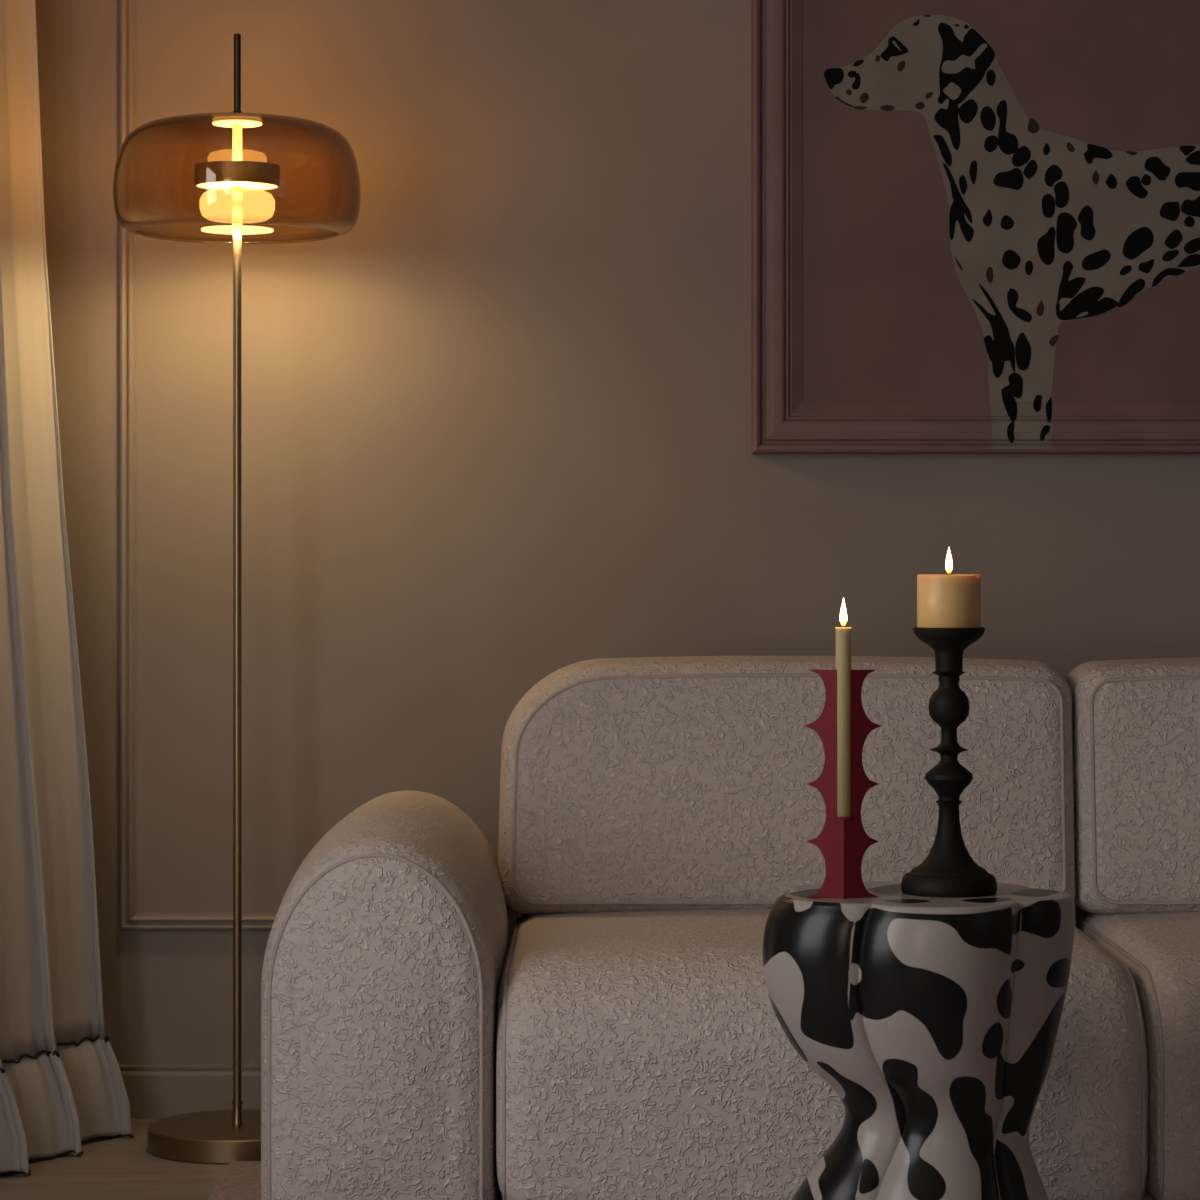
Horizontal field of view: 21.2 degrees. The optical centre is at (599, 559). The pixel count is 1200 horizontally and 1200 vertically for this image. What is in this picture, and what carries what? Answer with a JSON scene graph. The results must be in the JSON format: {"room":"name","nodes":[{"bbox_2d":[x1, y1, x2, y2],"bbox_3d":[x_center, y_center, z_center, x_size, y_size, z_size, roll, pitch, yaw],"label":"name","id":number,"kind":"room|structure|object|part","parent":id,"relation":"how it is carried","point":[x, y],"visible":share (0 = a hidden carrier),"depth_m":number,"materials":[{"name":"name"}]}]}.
{"room":"living room","nodes":[
{"label":"living room","id":0,"kind":"room"},
{"bbox_2d":[0,1119,228,1199],"bbox_3d":[0.925,1.025,1.800,4.550,0.100,7.600,0,0,0],"label":"floor","id":1,"kind":"structure","parent":0,"point":[117,1168],"depth_m":5.05,"materials":[{"name":"brown wood"}]},
{"bbox_2d":[0,0,133,1175],"bbox_3d":[-0.978,-0.276,5.059,0.213,2.499,0.882,0,0,14],"label":"curtain","id":2,"kind":"object","parent":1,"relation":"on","point":[54,1100],"visible":1,"depth_m":5.33,"materials":[{"name":"white fabric"}]},
{"bbox_3d":[-0.978,0.807,5.056,0.074,0.014,0.876,0,0,19],"label":"seam cord","id":3,"kind":"part","parent":2,"relation":"part of","materials":[{"name":"black fabric"}]},
{"bbox_3d":[-0.950,0.970,5.053,0.093,0.008,0.875,0,0,19],"label":"hem cord","id":4,"kind":"part","parent":2,"relation":"part of","materials":[{"name":"fabric"}]},
{"bbox_2d":[113,34,360,1163],"bbox_3d":[-0.602,0.051,5.310,0.408,1.848,0.408,0,0,0],"label":"floor lamp","id":5,"kind":"object","parent":1,"relation":"on","point":[237,180],"visible":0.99,"depth_m":5.30,"materials":[{"name":"gold metal"}]},
{"bbox_3d":[-0.602,-0.639,5.310,0.017,0.186,0.017,0,0,0],"label":"stem","id":6,"kind":"part","parent":5,"relation":"part of","materials":[{"name":"beige"}]},
{"bbox_2d":[197,182,276,189],"bbox_3d":[-0.602,-0.622,5.310,0.132,0.003,0.132,0,0,0],"label":"diffuser","id":7,"kind":"object","parent":5,"relation":"attached to","point":[203,185],"depth_m":5.29,"materials":[{"name":"beige"}]},
{"bbox_3d":[-0.602,-0.636,5.310,0.408,0.190,0.408,0,0,0],"label":"lamp shade","id":8,"kind":"part","parent":5,"relation":"part of","materials":[{"name":"orange glass"}]},
{"bbox_3d":[-0.602,-0.548,5.310,0.120,0.003,0.120,0,0,0],"label":"plate","id":9,"kind":"part","parent":5,"relation":"part of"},
{"bbox_3d":[-0.602,-0.801,5.310,0.023,0.144,0.023,0,0,0],"label":"rod","id":10,"kind":"part","parent":5,"relation":"part of","materials":[{"name":"brown metal"}]},
{"bbox_2d":[208,1161,502,1199],"bbox_3d":[0.804,0.969,4.015,2.792,0.012,2.230,0,0,0],"label":"rug","id":11,"kind":"object","parent":1,"relation":"on","point":[241,1180],"visible":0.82,"depth_m":4.94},
{"bbox_2d":[261,656,1199,1199],"bbox_3d":[0.755,0.558,4.824,2.461,0.809,0.951,0,0,0],"label":"sofa","id":12,"kind":"object","parent":11,"relation":"on","point":[584,1011],"visible":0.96,"depth_m":4.44,"materials":[{"name":"fabric"}]},
{"bbox_3d":[-0.308,0.648,4.779,0.334,0.566,0.843,0,0,0],"label":"armrest","id":13,"kind":"part","parent":12,"relation":"part of","materials":[{"name":"fabric"}]},
{"bbox_2d":[498,656,1074,913],"bbox_3d":[0.295,0.358,5.124,0.917,0.409,0.279,0,0,0],"label":"cushion","id":14,"kind":"object","parent":12,"relation":"on","point":[677,784],"depth_m":5.00,"materials":[{"name":"fabric"}]},
{"bbox_3d":[0.760,0.733,5.258,2.120,0.395,0.085,0,0,0],"label":"frame","id":15,"kind":"part","parent":12,"relation":"part of","materials":[{"name":"fabric"}]},
{"bbox_2d":[496,909,1147,1199],"bbox_3d":[0.304,0.728,4.777,0.902,0.366,0.857,0,0,0],"label":"seat cushion","id":16,"kind":"object","parent":12,"relation":"on","point":[642,1054],"depth_m":4.36,"materials":[{"name":"fabric"}]},
{"bbox_2d":[1066,657,1199,913],"bbox_3d":[1.204,0.358,5.124,0.917,0.409,0.279,0,0,0],"label":"cushion","id":17,"kind":"object","parent":12,"relation":"on","point":[1133,725],"depth_m":5.01,"materials":[{"name":"fabric"}]},
{"bbox_2d":[1076,911,1199,1199],"bbox_3d":[1.204,0.728,4.777,0.902,0.366,0.857,0,0,0],"label":"seat cushion","id":18,"kind":"object","parent":12,"relation":"on","point":[1158,952],"depth_m":4.39,"materials":[{"name":"fabric"}]},
{"bbox_2d":[762,881,1074,1199],"bbox_3d":[0.396,0.690,3.996,0.390,0.547,0.347,0,0,0],"label":"side table","id":19,"kind":"object","parent":11,"relation":"on","point":[934,1022],"visible":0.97,"depth_m":3.89,"materials":[{"name":"ceramic"}]},
{"bbox_2d":[805,669,880,898],"bbox_3d":[0.299,0.276,3.951,0.087,0.281,0.045,0,0,25],"label":"candle holder","id":20,"kind":"object","parent":19,"relation":"on","point":[843,842],"visible":1,"depth_m":3.94,"materials":[{"name":"red paint"}]},
{"bbox_3d":[0.276,0.276,3.941,0.052,0.281,0.002,0,0,25],"label":"plate","id":21,"kind":"part","parent":20,"relation":"part of","materials":[{"name":"red paint"}]},
{"bbox_2d":[835,597,851,816],"bbox_3d":[0.300,0.181,3.938,0.021,0.270,0.021,0,0,0],"label":"taper candle","id":22,"kind":"object","parent":20,"relation":"on","point":[843,634],"visible":1,"depth_m":3.93,"materials":[{"name":"beige wax"}]},
{"bbox_3d":[0.300,0.317,3.940,0.026,0.003,0.026,0,0,0],"label":"candle seat","id":23,"kind":"part","parent":20,"relation":"part of","materials":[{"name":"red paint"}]},
{"bbox_3d":[0.323,0.276,3.941,0.052,0.281,0.002,0,0,-25],"label":"plate","id":24,"kind":"part","parent":20,"relation":"part of","materials":[{"name":"red paint"}]},
{"bbox_2d":[901,627,996,897],"bbox_3d":[0.436,0.250,4.000,0.120,0.332,0.120,0,0,0],"label":"candlestick","id":25,"kind":"object","parent":19,"relation":"on","point":[948,870],"visible":0.99,"depth_m":3.98,"materials":[{"name":"black metal"}]},
{"bbox_2d":[917,549,980,627],"bbox_3d":[0.436,0.035,4.000,0.079,0.102,0.079,0,0,0],"label":"pillar candle","id":26,"kind":"object","parent":25,"relation":"on","point":[948,600],"visible":0.95,"depth_m":3.97,"materials":[{"name":"brown wax"}]},
{"bbox_2d":[17,0,1199,1064],"bbox_3d":[0.925,-0.375,5.650,4.750,2.900,0.100,0,0,0],"label":"wall","id":27,"kind":"structure","parent":0,"point":[496,423],"depth_m":5.60,"materials":[{"name":"paint"}]},
{"bbox_2d":[119,1065,260,1118],"bbox_3d":[0.925,0.929,5.592,4.550,0.091,0.016,0,0,0],"label":"baseboard","id":28,"kind":"structure","parent":27,"relation":"attached to","point":[153,1091],"depth_m":5.58,"materials":[{"name":"beige paint"}]},
{"bbox_2d":[119,0,275,929],"bbox_3d":[1.055,-0.414,5.593,3.790,2.122,0.013,0,0,0],"label":"trim","id":29,"kind":"structure","parent":27,"relation":"attached to","point":[128,918],"depth_m":5.59,"materials":[{"name":"beige paint"}]},
{"bbox_2d":[751,0,1199,453],"bbox_3d":[0.913,-0.674,5.575,1.296,0.976,0.051,0,0,0],"label":"painting","id":30,"kind":"object","parent":27,"relation":"attached to","point":[975,224],"visible":1,"depth_m":5.58,"materials":[{"name":"pink fabric"}]}
]}

